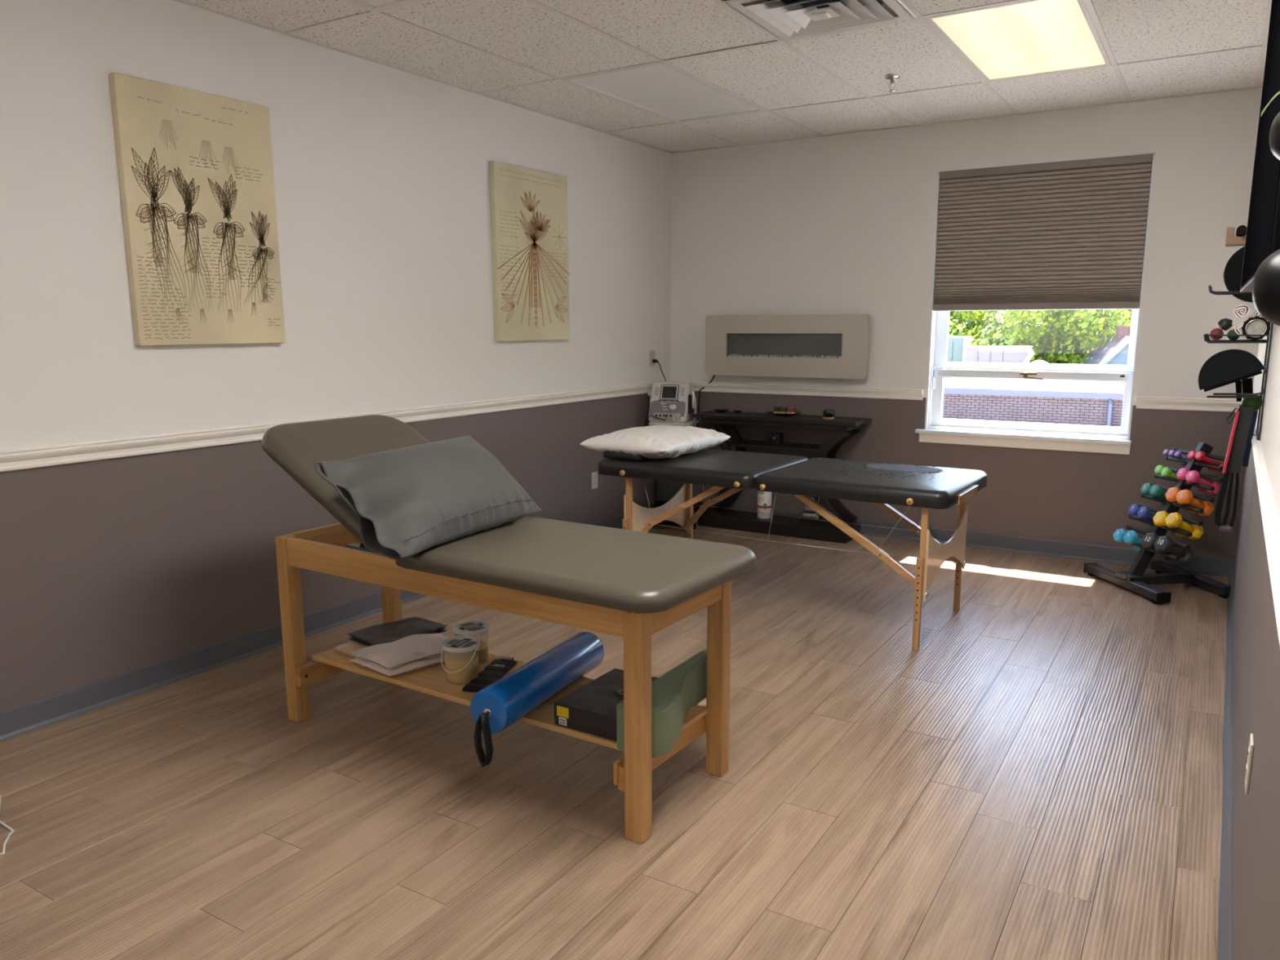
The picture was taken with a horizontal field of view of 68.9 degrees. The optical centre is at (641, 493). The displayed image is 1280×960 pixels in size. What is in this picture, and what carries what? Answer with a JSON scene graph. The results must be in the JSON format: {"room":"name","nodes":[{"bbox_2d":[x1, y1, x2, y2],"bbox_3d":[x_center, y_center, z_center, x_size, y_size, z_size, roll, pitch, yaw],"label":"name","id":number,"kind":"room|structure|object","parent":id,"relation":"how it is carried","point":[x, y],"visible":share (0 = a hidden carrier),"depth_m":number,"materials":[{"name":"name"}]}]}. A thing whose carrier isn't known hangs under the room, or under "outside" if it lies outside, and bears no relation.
{"room":"physical therapy room","nodes":[
{"label":"physical therapy room","id":0,"kind":"room"},
{"bbox_2d":[0,0,671,711],"bbox_3d":[-1.881,-0.632,3.833,0.150,2.777,8.200,6,12,31],"label":"wall","id":1,"kind":"structure","parent":0,"point":[109,567],"depth_m":4.05,"materials":[{"name":"white paint"}]},
{"bbox_2d":[108,72,284,346],"bbox_3d":[-1.760,-1.100,3.768,0.036,0.984,0.660,6,12,31],"label":"wall picture","id":2,"kind":"object","parent":1,"relation":"attached to","point":[196,168],"visible":1,"depth_m":3.72,"materials":[{"name":"paper"}]},
{"bbox_2d":[0,382,653,471],"bbox_3d":[-1.858,-0.211,3.776,0.024,0.072,7.999,6,12,31],"label":"trim","id":3,"kind":"structure","parent":1,"relation":"attached to","point":[70,453],"depth_m":3.92,"materials":[{"name":"white"}]},
{"bbox_2d":[0,503,655,742],"bbox_3d":[-1.859,0.707,3.943,0.016,0.102,7.999,6,12,31],"label":"baseboard","id":4,"kind":"structure","parent":1,"relation":"attached to","point":[17,721],"depth_m":3.83,"materials":[{"name":"grey rubber"}]},
{"bbox_2d":[488,160,569,341],"bbox_3d":[-0.647,-1.410,5.558,0.036,0.986,0.703,6,12,31],"label":"wall picture","id":5,"kind":"object","parent":1,"relation":"attached to","point":[529,216],"visible":1,"depth_m":5.50,"materials":[{"name":"beige paper"}]},
{"bbox_2d":[591,471,597,488],"bbox_3d":[-0.318,-0.088,6.362,0.008,0.114,0.070,6,12,31],"label":"wall outlet","id":6,"kind":"object","parent":1,"relation":"attached to","point":[594,475],"visible":1,"depth_m":6.36,"materials":[{"name":"beige plastic"}]},
{"bbox_2d":[0,519,1228,959],"bbox_3d":[-0.252,0.952,2.987,3.883,0.050,8.100,6,12,31],"label":"floor","id":7,"kind":"structure","parent":0,"point":[1041,778],"depth_m":2.85,"materials":[{"name":"brown wood"}]},
{"bbox_2d":[0,795,14,855],"bbox_3d":[-1.881,0.972,2.738,0.241,0.007,0.330,0,10,2],"label":"cable","id":8,"kind":"object","parent":7,"relation":"on","point":[2,823],"visible":1,"depth_m":2.69,"materials":[{"name":"white plastic"}]},
{"bbox_2d":[261,414,755,844],"bbox_3d":[-0.489,0.340,3.154,1.675,1.097,0.655,6,12,33],"label":"table","id":9,"kind":"object","parent":7,"relation":"on","point":[632,585],"visible":0.7,"depth_m":2.93,"materials":[{"name":"brown wood"}]},
{"bbox_2d":[335,640,368,657],"bbox_3d":[-0.984,0.581,3.558,0.263,0.018,0.285,7,13,36],"label":"folded towel","id":10,"kind":"object","parent":9,"relation":"on","point":[351,646],"visible":0.12,"depth_m":3.52,"materials":[{"name":"beige fabric"}]},
{"bbox_2d":[345,616,448,646],"bbox_3d":[-0.949,0.537,3.637,0.232,0.037,0.317,8,13,38],"label":"folded cloth","id":11,"kind":"object","parent":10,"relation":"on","point":[390,632],"visible":0.83,"depth_m":3.61,"materials":[{"name":"grey fabric"}]},
{"bbox_2d":[349,633,449,675],"bbox_3d":[-0.845,0.578,3.411,0.371,0.075,0.245,-8,13,-38],"label":"folded towel","id":12,"kind":"object","parent":9,"relation":"on","point":[411,653],"visible":0.92,"depth_m":3.35,"materials":[{"name":"beige fabric"}]},
{"bbox_2d":[314,435,542,559],"bbox_3d":[-0.680,-0.003,3.108,0.330,0.298,0.725,6,12,29],"label":"pillow","id":13,"kind":"object","parent":9,"relation":"on","point":[407,501],"visible":1,"depth_m":2.96,"materials":[{"name":"grey fabric"}]},
{"bbox_2d":[440,635,480,683],"bbox_3d":[-0.624,0.580,3.233,0.139,0.134,0.136,4,11,24],"label":"tub","id":14,"kind":"object","parent":9,"relation":"on","point":[461,663],"visible":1,"depth_m":3.20,"materials":[{"name":"white plastic"}]},
{"bbox_2d":[447,638,477,647],"bbox_3d":[-0.622,0.517,3.222,0.092,0.001,0.090,4,11,24],"label":"print","id":15,"kind":"object","parent":14,"relation":"on","point":[451,642],"depth_m":3.22,"materials":[{"name":"black"}]},
{"bbox_2d":[453,620,489,663],"bbox_3d":[-0.620,0.548,3.410,0.136,0.134,0.139,-8,13,-38],"label":"tub","id":16,"kind":"object","parent":9,"relation":"on","point":[468,628],"visible":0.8,"depth_m":3.39,"materials":[{"name":"white plastic"}]},
{"bbox_2d":[458,622,484,631],"bbox_3d":[-0.618,0.485,3.398,0.090,0.001,0.092,-8,13,-38],"label":"print","id":17,"kind":"object","parent":16,"relation":"on","point":[463,626],"depth_m":3.40,"materials":[{"name":"black"}]},
{"bbox_2d":[462,656,517,692],"bbox_3d":[-0.525,0.633,3.275,0.085,0.012,0.315,2,10,13],"label":"pouch","id":18,"kind":"object","parent":9,"relation":"on","point":[496,669],"visible":0.98,"depth_m":3.26,"materials":[{"name":"black fabric"}]},
{"bbox_2d":[311,647,708,751],"bbox_3d":[-0.506,0.656,3.241,1.480,0.018,0.379,6,12,33],"label":"shelf","id":19,"kind":"object","parent":9,"relation":"attached to","point":[432,680],"depth_m":3.18,"materials":[{"name":"brown wood"}]},
{"bbox_2d":[470,631,604,733],"bbox_3d":[-0.326,0.608,3.063,0.137,0.137,0.618,5,11,26],"label":"foam roller","id":20,"kind":"object","parent":9,"relation":"on","point":[508,699],"visible":0.97,"depth_m":2.95,"materials":[{"name":"blue plastic"}]},
{"bbox_2d":[473,711,493,767],"bbox_3d":[-0.469,0.735,2.782,0.050,0.160,0.039,6,12,31],"label":"strap","id":21,"kind":"object","parent":20,"relation":"hanging from","point":[482,722],"visible":1,"depth_m":2.78,"materials":[{"name":"black plastic"}]},
{"bbox_2d":[553,667,657,741],"bbox_3d":[-0.076,0.658,2.941,0.245,0.080,0.342,6,12,31],"label":"box","id":22,"kind":"object","parent":9,"relation":"on","point":[590,708],"visible":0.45,"depth_m":2.84,"materials":[{"name":"black cardboard"}]},
{"bbox_2d":[616,647,706,757],"bbox_3d":[0.133,0.636,2.884,0.145,0.142,0.564,6,12,31],"label":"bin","id":23,"kind":"object","parent":9,"relation":"on","point":[684,686],"visible":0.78,"depth_m":2.76,"materials":[{"name":"green plastic"}]},
{"bbox_2d":[648,419,703,529],"bbox_3d":[0.235,-0.149,6.817,0.471,0.754,0.470,3,11,17],"label":"cart","id":24,"kind":"object","parent":7,"relation":"on","point":[665,491],"visible":0.13,"depth_m":6.74,"materials":[{"name":"grey"}]},
{"bbox_2d":[644,381,697,426],"bbox_3d":[0.228,-0.585,6.737,0.369,0.427,0.273,3,11,17],"label":"electrotherapy machine","id":25,"kind":"object","parent":24,"relation":"on","point":[670,402],"visible":0.98,"depth_m":6.68,"materials":[{"name":"grey plastic"}]},
{"bbox_2d":[648,419,697,426],"bbox_3d":[0.234,-0.510,6.752,0.300,0.020,0.270,3,11,17],"label":"shelf","id":26,"kind":"object","parent":24,"relation":"attached to","point":[690,423],"depth_m":6.63,"materials":[{"name":"grey"}]},
{"bbox_2d":[691,410,871,543],"bbox_3d":[0.962,-0.136,6.569,1.210,0.815,0.330,6,12,31],"label":"console table","id":27,"kind":"object","parent":7,"relation":"on","point":[846,428],"visible":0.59,"depth_m":6.46,"materials":[{"name":"brown wood"}]},
{"bbox_2d":[757,490,772,518],"bbox_3d":[0.875,0.058,6.634,0.102,0.233,0.103,6,12,31],"label":"wipes canister","id":28,"kind":"object","parent":27,"relation":"on","point":[764,498],"visible":0.86,"depth_m":6.60,"materials":[{"name":"white plastic"}]},
{"bbox_2d":[765,432,783,444],"bbox_3d":[0.932,-0.383,6.534,0.100,0.075,0.085,6,12,31],"label":"cube","id":29,"kind":"object","parent":27,"relation":"on","point":[775,438],"visible":1,"depth_m":6.50,"materials":[{"name":"black plastic"}]},
{"bbox_2d":[726,439,832,452],"bbox_3d":[0.962,-0.334,6.533,0.720,0.020,0.260,6,12,31],"label":"shelf","id":30,"kind":"object","parent":27,"relation":"attached to","point":[736,442],"depth_m":6.47,"materials":[{"name":"brown wood"}]},
{"bbox_2d":[764,411,801,416],"bbox_3d":[0.992,-0.553,6.516,0.270,0.022,0.194,6,12,31],"label":"serving plate","id":31,"kind":"object","parent":27,"relation":"on","point":[768,412],"visible":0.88,"depth_m":6.47,"materials":[{"name":"black"}]},
{"bbox_2d":[798,496,822,524],"bbox_3d":[1.175,0.102,6.473,0.161,0.202,0.066,6,12,31],"label":"rack","id":32,"kind":"object","parent":27,"relation":"on","point":[806,508],"visible":0.48,"depth_m":6.47,"materials":[{"name":"silver metal"}]},
{"bbox_2d":[822,409,834,418],"bbox_3d":[1.263,-0.532,6.298,0.078,0.058,0.078,6,12,31],"label":"cup","id":33,"kind":"object","parent":27,"relation":"on","point":[828,414],"visible":1,"depth_m":6.27,"materials":[{"name":"black ceramic"}]},
{"bbox_2d":[598,448,986,650],"bbox_3d":[0.734,0.211,4.856,1.874,0.741,0.774,6,12,32],"label":"massage table","id":34,"kind":"object","parent":7,"relation":"on","point":[879,483],"visible":0.91,"depth_m":4.55,"materials":[{"name":"black leather"}]},
{"bbox_2d":[603,450,648,460],"bbox_3d":[-0.015,-0.231,5.128,0.260,0.040,0.400,6,12,31],"label":"cushion","id":35,"kind":"object","parent":34,"relation":"on","point":[620,455],"visible":0.34,"depth_m":4.95,"materials":[{"name":"black leather"}]},
{"bbox_2d":[579,424,730,458],"bbox_3d":[0.089,-0.293,5.213,0.545,0.156,0.735,7,12,33],"label":"pillow","id":36,"kind":"object","parent":34,"relation":"on","point":[658,441],"visible":0.98,"depth_m":5.00,"materials":[{"name":"white fabric"}]},
{"bbox_2d":[1083,441,1231,603],"bbox_3d":[2.876,0.122,5.123,0.494,0.808,0.632,-2,10,-8],"label":"dumbbell rack","id":37,"kind":"object","parent":7,"relation":"on","point":[1135,580],"visible":0.86,"depth_m":5.10,"materials":[{"name":"black metal"}]},
{"bbox_2d":[1113,528,1142,552],"bbox_3d":[2.769,0.268,5.287,0.192,0.144,0.076,-2,10,-8],"label":"dumbbell","id":38,"kind":"object","parent":37,"relation":"on","point":[1118,535],"visible":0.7,"depth_m":5.26,"materials":[{"name":"blue plastic"}]},
{"bbox_2d":[1123,530,1142,544],"bbox_3d":[2.785,0.275,5.205,0.192,0.144,0.076,-2,10,-8],"label":"dumbbell","id":39,"kind":"object","parent":37,"relation":"on","point":[1131,536],"visible":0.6,"depth_m":5.17,"materials":[{"name":"blue plastic"}]},
{"bbox_2d":[1128,503,1155,526],"bbox_3d":[2.839,0.124,5.268,0.182,0.134,0.068,-2,10,-8],"label":"dumbbell","id":40,"kind":"object","parent":37,"relation":"on","point":[1133,509],"visible":0.54,"depth_m":5.24,"materials":[{"name":"blue plastic"}]},
{"bbox_2d":[1137,506,1155,520],"bbox_3d":[2.850,0.137,5.192,0.182,0.134,0.068,-2,10,-8],"label":"dumbbell","id":41,"kind":"object","parent":37,"relation":"on","point":[1144,512],"visible":0.49,"depth_m":5.17,"materials":[{"name":"blue plastic"}]},
{"bbox_2d":[1140,483,1164,506],"bbox_3d":[2.899,0.008,5.247,0.186,0.138,0.071,-2,10,-8],"label":"dumbbell","id":42,"kind":"object","parent":37,"relation":"on","point":[1144,490],"visible":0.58,"depth_m":5.22,"materials":[{"name":"teal plastic"}]},
{"bbox_2d":[1148,484,1166,499],"bbox_3d":[2.910,0.018,5.180,0.186,0.138,0.071,-2,10,-8],"label":"dumbbell","id":43,"kind":"object","parent":37,"relation":"on","point":[1156,491],"visible":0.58,"depth_m":5.15,"materials":[{"name":"teal plastic"}]},
{"bbox_2d":[1141,533,1180,560],"bbox_3d":[2.816,0.292,5.054,0.212,0.165,0.094,-2,10,-8],"label":"dumbbell","id":44,"kind":"object","parent":37,"relation":"on","point":[1148,542],"visible":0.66,"depth_m":5.03,"materials":[{"name":"grey plastic"}]},
{"bbox_2d":[1160,466,1177,478],"bbox_3d":[2.959,-0.086,5.166,0.170,0.121,0.057,-2,10,-8],"label":"dumbbell","id":45,"kind":"object","parent":37,"relation":"on","point":[1166,472],"visible":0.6,"depth_m":5.14,"materials":[{"name":"green plastic"}]},
{"bbox_2d":[1152,511,1186,537],"bbox_3d":[2.872,0.168,5.053,0.200,0.153,0.084,-2,10,-8],"label":"dumbbell","id":46,"kind":"object","parent":37,"relation":"on","point":[1159,518],"visible":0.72,"depth_m":5.03,"materials":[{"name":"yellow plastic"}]},
{"bbox_2d":[1154,535,1195,564],"bbox_3d":[2.833,0.303,4.958,0.212,0.165,0.094,-2,10,-8],"label":"dumbbell","id":47,"kind":"object","parent":37,"relation":"on","point":[1162,544],"visible":0.97,"depth_m":4.94,"materials":[{"name":"grey plastic"}]},
{"bbox_2d":[1164,487,1201,513],"bbox_3d":[2.934,0.038,5.047,0.198,0.151,0.082,-2,10,-8],"label":"dumbbell","id":48,"kind":"object","parent":37,"relation":"on","point":[1171,495],"visible":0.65,"depth_m":5.02,"materials":[{"name":"orange plastic"}]},
{"bbox_2d":[1164,512,1204,539],"bbox_3d":[2.889,0.175,4.966,0.200,0.153,0.084,-2,10,-8],"label":"dumbbell","id":49,"kind":"object","parent":37,"relation":"on","point":[1173,520],"visible":0.93,"depth_m":4.95,"materials":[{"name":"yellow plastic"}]},
{"bbox_2d":[1176,467,1209,491],"bbox_3d":[2.984,-0.073,5.043,0.184,0.136,0.069,-2,10,-8],"label":"dumbbell","id":50,"kind":"object","parent":37,"relation":"on","point":[1182,473],"visible":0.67,"depth_m":5.02,"materials":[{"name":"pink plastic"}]},
{"bbox_2d":[1176,489,1214,515],"bbox_3d":[2.946,0.051,4.967,0.198,0.151,0.082,-2,10,-8],"label":"dumbbell","id":51,"kind":"object","parent":37,"relation":"on","point":[1184,496],"visible":0.91,"depth_m":4.95,"materials":[{"name":"orange plastic"}]},
{"bbox_2d":[1187,450,1214,471],"bbox_3d":[3.030,-0.176,5.040,0.164,0.115,0.052,-2,10,-8],"label":"dumbbell","id":52,"kind":"object","parent":37,"relation":"on","point":[1191,455],"visible":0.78,"depth_m":5.03,"materials":[{"name":"red plastic"}]},
{"bbox_2d":[1185,470,1220,494],"bbox_3d":[2.993,-0.057,4.975,0.184,0.136,0.069,-2,10,-8],"label":"dumbbell","id":53,"kind":"object","parent":37,"relation":"on","point":[1193,476],"visible":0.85,"depth_m":4.96,"materials":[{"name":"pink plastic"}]},
{"bbox_2d":[1195,450,1223,471],"bbox_3d":[3.039,-0.170,4.989,0.164,0.115,0.052,-2,10,-8],"label":"dumbbell","id":54,"kind":"object","parent":37,"relation":"on","point":[1200,455],"visible":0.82,"depth_m":4.98,"materials":[{"name":"red plastic"}]},
{"bbox_2d":[173,0,1271,153],"bbox_3d":[-0.218,-1.752,2.474,4.083,0.101,8.200,6,12,31],"label":"ceiling","id":55,"kind":"structure","parent":0,"point":[520,53],"depth_m":4.37,"materials":[{"name":"grey"}]},
{"bbox_2d":[346,0,417,10],"bbox_3d":[-1.126,-1.830,3.054,0.586,0.057,1.208,6,12,31],"label":"ceiling light panel","id":56,"kind":"object","parent":55,"relation":"attached to","point":[375,5],"visible":1,"depth_m":3.64,"materials":[{"name":"white plastic"}]},
{"bbox_2d":[357,0,399,6],"bbox_3d":[-1.126,-1.809,3.058,0.546,0.003,1.168,6,12,31],"label":"diffuser","id":57,"kind":"object","parent":56,"relation":"attached to","point":[362,2],"depth_m":3.64,"materials":[{"name":"white plastic"}]},
{"bbox_2d":[563,62,764,122],"bbox_3d":[0.162,-2.206,5.122,0.586,0.057,1.208,6,12,31],"label":"ceiling light panel","id":58,"kind":"object","parent":55,"relation":"attached to","point":[660,89],"visible":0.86,"depth_m":5.07,"materials":[{"name":"white plastic"}]},
{"bbox_2d":[721,0,916,40],"bbox_3d":[0.719,-1.942,3.719,0.594,0.086,0.594,6,12,31],"label":"ceiling vent","id":59,"kind":"object","parent":55,"relation":"in","point":[786,20],"visible":0.98,"depth_m":3.77,"materials":[{"name":"white plastic"}]},
{"bbox_2d":[884,74,900,92],"bbox_3d":[1.274,-2.077,4.741,0.076,0.073,0.076,6,12,31],"label":"sprinkler","id":60,"kind":"object","parent":55,"relation":"attached to","point":[891,77],"visible":1,"depth_m":4.73,"materials":[{"name":"silver metal"}]},
{"bbox_2d":[923,0,1111,82],"bbox_3d":[1.722,-2.041,4.179,0.586,0.057,1.208,6,12,31],"label":"ceiling light panel","id":61,"kind":"object","parent":55,"relation":"attached to","point":[1029,37],"visible":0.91,"depth_m":4.11,"materials":[{"name":"white plastic"}]},
{"bbox_2d":[670,87,1262,559],"bbox_3d":[1.950,-1.058,6.137,3.933,2.777,0.200,6,12,31],"label":"wall","id":62,"kind":"structure","parent":0,"point":[844,224],"depth_m":6.02,"materials":[{"name":"white paint"}]},
{"bbox_2d":[705,313,869,379],"bbox_3d":[1.010,-1.032,6.533,1.204,0.428,0.125,6,12,31],"label":"fireplace","id":63,"kind":"object","parent":62,"relation":"attached to","point":[833,346],"visible":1,"depth_m":6.47,"materials":[{"name":"beige plastic"}]},
{"bbox_2d":[671,381,923,399],"bbox_3d":[1.034,-0.734,6.634,1.915,0.072,0.024,6,12,31],"label":"trim","id":64,"kind":"structure","parent":62,"relation":"attached to","point":[739,388],"depth_m":6.54,"materials":[{"name":"white wood"}]},
{"bbox_2d":[700,502,1232,577],"bbox_3d":[1.812,0.266,6.335,3.731,0.102,0.016,6,12,31],"label":"baseboard","id":65,"kind":"structure","parent":62,"relation":"attached to","point":[1079,551],"depth_m":5.91,"materials":[{"name":"grey rubber"}]},
{"bbox_2d":[915,152,1155,454],"bbox_3d":[2.411,-1.146,5.807,1.273,1.720,0.245,6,12,31],"label":"window","id":66,"kind":"structure","parent":62,"relation":"in","point":[938,429],"depth_m":5.87,"materials":[{"name":"white"}]},
{"bbox_2d":[933,153,1153,311],"bbox_3d":[2.400,-1.552,5.676,1.186,0.860,0.068,6,12,31],"label":"blind","id":67,"kind":"object","parent":66,"relation":"attached to","point":[1064,234],"visible":1,"depth_m":5.63,"materials":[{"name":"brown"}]},
{"bbox_2d":[1136,395,1241,412],"bbox_3d":[3.157,-0.509,5.352,0.566,0.072,0.024,6,12,31],"label":"trim","id":68,"kind":"structure","parent":62,"relation":"attached to","point":[1142,402],"depth_m":5.36,"materials":[{"name":"white wood"}]},
{"bbox_2d":[1231,320,1279,959],"bbox_3d":[1.346,-0.270,1.769,0.152,2.777,8.000,6,12,31],"label":"wall","id":69,"kind":"structure","parent":0,"point":[1255,815],"depth_m":2.11,"materials":[{"name":"white paint"}]},
{"bbox_2d":[1217,560,1233,959],"bbox_3d":[1.277,1.039,2.050,0.022,0.102,7.960,6,12,32],"label":"baseboard","id":70,"kind":"structure","parent":69,"relation":"attached to","point":[1224,945],"depth_m":2.74,"materials":[{"name":"grey rubber"}]},
{"bbox_2d":[1225,225,1247,246],"bbox_3d":[2.259,-0.951,3.443,0.173,0.065,0.150,6,12,31],"label":"wooden bracket","id":71,"kind":"object","parent":69,"relation":"attached to","point":[1240,240],"visible":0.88,"depth_m":3.45,"materials":[{"name":"brown wood"}]},
{"bbox_2d":[1203,284,1273,440],"bbox_3d":[2.252,-0.503,3.547,0.212,0.640,0.386,6,12,32],"label":"wall rack","id":72,"kind":"object","parent":69,"relation":"attached to","point":[1206,338],"visible":0.7,"depth_m":3.42,"materials":[{"name":"black metal"}]},
{"bbox_2d":[1209,328,1223,340],"bbox_3d":[2.175,-0.601,3.529,0.045,0.045,0.045,6,12,31],"label":"ball","id":73,"kind":"object","parent":72,"relation":"in","point":[1216,331],"visible":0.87,"depth_m":3.52,"materials":[{"name":"red rubber"}]},
{"bbox_2d":[1217,318,1232,330],"bbox_3d":[2.206,-0.637,3.527,0.047,0.047,0.049,6,12,31],"label":"ball","id":74,"kind":"object","parent":73,"relation":"on","point":[1224,324],"visible":1,"depth_m":3.51,"materials":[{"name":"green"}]},
{"bbox_2d":[1222,410,1239,473],"bbox_3d":[2.236,-0.194,3.541,0.032,0.236,0.070,6,12,31],"label":"band","id":75,"kind":"object","parent":72,"relation":"hanging from","point":[1237,414],"visible":0.99,"depth_m":3.51,"materials":[{"name":"red rubber"}]},
{"bbox_2d":[1198,349,1264,391],"bbox_3d":[2.194,-0.456,3.472,0.203,0.156,0.160,6,12,31],"label":"pad","id":76,"kind":"object","parent":72,"relation":"on","point":[1228,366],"visible":1,"depth_m":3.41,"materials":[{"name":"black plastic"}]},
{"bbox_2d":[1226,328,1239,340],"bbox_3d":[2.189,-0.585,3.451,0.041,0.041,0.041,6,12,31],"label":"ball","id":77,"kind":"object","parent":72,"relation":"in","point":[1231,331],"visible":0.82,"depth_m":3.44,"materials":[{"name":"green rubber"}]},
{"bbox_2d":[1214,377,1253,532],"bbox_3d":[2.301,-0.138,3.624,0.087,0.610,0.175,6,12,31],"label":"strap","id":78,"kind":"object","parent":72,"relation":"hanging from","point":[1247,387],"visible":0.81,"depth_m":3.70,"materials":[{"name":"rubber"}]},
{"bbox_2d":[1203,333,1268,343],"bbox_3d":[2.249,-0.587,3.534,0.201,0.033,0.386,6,12,32],"label":"shelf","id":79,"kind":"object","parent":72,"relation":"on","point":[1206,338],"depth_m":3.40,"materials":[{"name":"black metal"}]},
{"bbox_2d":[1222,246,1253,302],"bbox_3d":[2.285,-0.816,3.460,0.220,0.218,0.085,6,12,31],"label":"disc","id":80,"kind":"object","parent":72,"relation":"on","point":[1232,277],"visible":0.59,"depth_m":3.46,"materials":[{"name":"black plastic"}]},
{"bbox_2d":[1233,323,1244,334],"bbox_3d":[2.261,-0.620,3.519,0.048,0.046,0.260,6,12,31],"label":"rolled towel","id":81,"kind":"object","parent":72,"relation":"in","point":[1235,325],"visible":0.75,"depth_m":3.42,"materials":[{"name":"beige fabric"}]},
{"bbox_2d":[1232,304,1249,318],"bbox_3d":[2.255,-0.683,3.512,0.051,0.048,0.260,6,12,31],"label":"rolled towel","id":82,"kind":"object","parent":81,"relation":"on","point":[1245,308],"visible":1,"depth_m":3.41,"materials":[{"name":"beige fabric"}]},
{"bbox_2d":[1225,404,1254,473],"bbox_3d":[2.265,-0.205,3.533,0.069,0.255,0.044,6,12,31],"label":"band","id":83,"kind":"object","parent":72,"relation":"hanging from","point":[1239,441],"visible":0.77,"depth_m":3.52,"materials":[{"name":"black rubber"}]},
{"bbox_2d":[1242,409,1257,466],"bbox_3d":[2.341,-0.215,3.591,0.030,0.223,0.044,6,12,31],"label":"band","id":84,"kind":"object","parent":72,"relation":"hanging from","point":[1247,451],"visible":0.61,"depth_m":3.58,"materials":[{"name":"blue rubber"}]},
{"bbox_2d":[1240,395,1262,411],"bbox_3d":[2.303,-0.342,3.521,0.068,0.068,0.068,6,12,31],"label":"exercise ball","id":85,"kind":"object","parent":72,"relation":"on","point":[1256,402],"visible":0.69,"depth_m":3.50,"materials":[{"name":"green rubber"}]},
{"bbox_2d":[1241,315,1270,340],"bbox_3d":[2.234,-0.600,3.395,0.088,0.088,0.093,6,12,31],"label":"roller","id":86,"kind":"object","parent":72,"relation":"in","point":[1251,326],"visible":0.94,"depth_m":3.36,"materials":[{"name":"black rubber"}]},
{"bbox_2d":[1244,733,1253,794],"bbox_3d":[1.318,0.587,2.026,0.008,0.114,0.070,6,12,32],"label":"wall outlet","id":87,"kind":"object","parent":69,"relation":"attached to","point":[1250,753],"visible":1,"depth_m":2.00,"materials":[{"name":"beige plastic"}]},
{"bbox_2d":[1240,0,1279,292],"bbox_3d":[1.596,-0.988,2.302,0.074,0.914,1.713,6,12,30],"label":"television","id":88,"kind":"object","parent":69,"relation":"attached to","point":[1263,230],"visible":0.73,"depth_m":2.30,"materials":[{"name":"black"}]},
{"bbox_2d":[1251,422,1279,645],"bbox_3d":[1.265,0.123,1.873,0.024,0.072,7.970,6,12,32],"label":"trim","id":89,"kind":"structure","parent":69,"relation":"attached to","point":[1270,524],"depth_m":2.01,"materials":[{"name":"white"}]},
{"bbox_2d":[1252,248,1279,326],"bbox_3d":[1.050,-0.336,1.512,0.100,0.153,0.178,6,12,31],"label":"ball","id":90,"kind":"object","parent":69,"relation":"attached to","point":[1266,282],"visible":1,"depth_m":1.49,"materials":[{"name":"black rubber"}]},
{"bbox_2d":[1261,90,1279,159],"bbox_3d":[1.043,-0.616,1.466,0.114,0.220,0.178,6,12,31],"label":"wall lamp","id":91,"kind":"object","parent":69,"relation":"attached to","point":[1274,134],"visible":1,"depth_m":1.47,"materials":[{"name":"black"}]},
{"bbox_2d":[1269,111,1279,159],"bbox_3d":[1.048,-0.570,1.471,0.098,0.120,0.170,6,12,31],"label":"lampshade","id":92,"kind":"object","parent":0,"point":[1274,134],"depth_m":1.47,"materials":[{"name":"black"}]},
{"label":"outside","id":93,"kind":"structure","parent":0,"visible":0},
{"bbox_3d":[24.030,1.173,46.911,120.000,0.200,89.000,6,12,31],"label":"ground","id":94,"kind":"structure","parent":93,"visible":0},
{"bbox_2d":[948,311,995,345],"bbox_3d":[14.905,-7.329,50.134,9.099,13.461,8.250,6,12,31],"label":"leafy tree","id":95,"kind":"object","parent":94,"relation":"on","point":[958,326],"visible":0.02,"depth_m":48.01,"materials":[{"name":"green plant"}]},
{"bbox_2d":[942,378,1124,426],"bbox_3d":[9.200,-0.471,33.720,20.000,7.800,16.130,6,12,31],"label":"building","id":96,"kind":"structure","parent":94,"relation":"on","point":[1083,403],"depth_m":23.75,"materials":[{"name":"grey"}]},
{"bbox_2d":[946,336,971,362],"bbox_3d":[10.594,-4.677,31.687,0.850,1.290,1.240,6,12,31],"label":"condenser","id":97,"kind":"object","parent":96,"relation":"on","point":[956,344],"visible":0.38,"depth_m":31.06,"materials":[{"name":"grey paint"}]},
{"bbox_2d":[964,345,1035,363],"bbox_3d":[11.506,-4.225,30.009,1.915,0.990,1.240,6,12,31],"label":"duct","id":98,"kind":"object","parent":96,"relation":"on","point":[974,353],"visible":0.55,"depth_m":29.48,"materials":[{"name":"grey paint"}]},
{"bbox_2d":[1066,325,1130,364],"bbox_3d":[21.160,-2.995,42.906,6.640,9.240,6.090,2,10,11],"label":"house","id":99,"kind":"structure","parent":94,"relation":"on","point":[1115,351],"depth_m":39.95,"materials":[{"name":"grey"}]},
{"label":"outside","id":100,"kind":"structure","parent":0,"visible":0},
{"bbox_2d":[950,309,1131,364],"bbox_3d":[18.572,-5.730,44.832,8.611,12.174,7.370,5,12,28],"label":"leafy tree","id":101,"kind":"object","parent":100,"point":[1046,331],"visible":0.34,"depth_m":42.75,"materials":[{"name":"green plant"}]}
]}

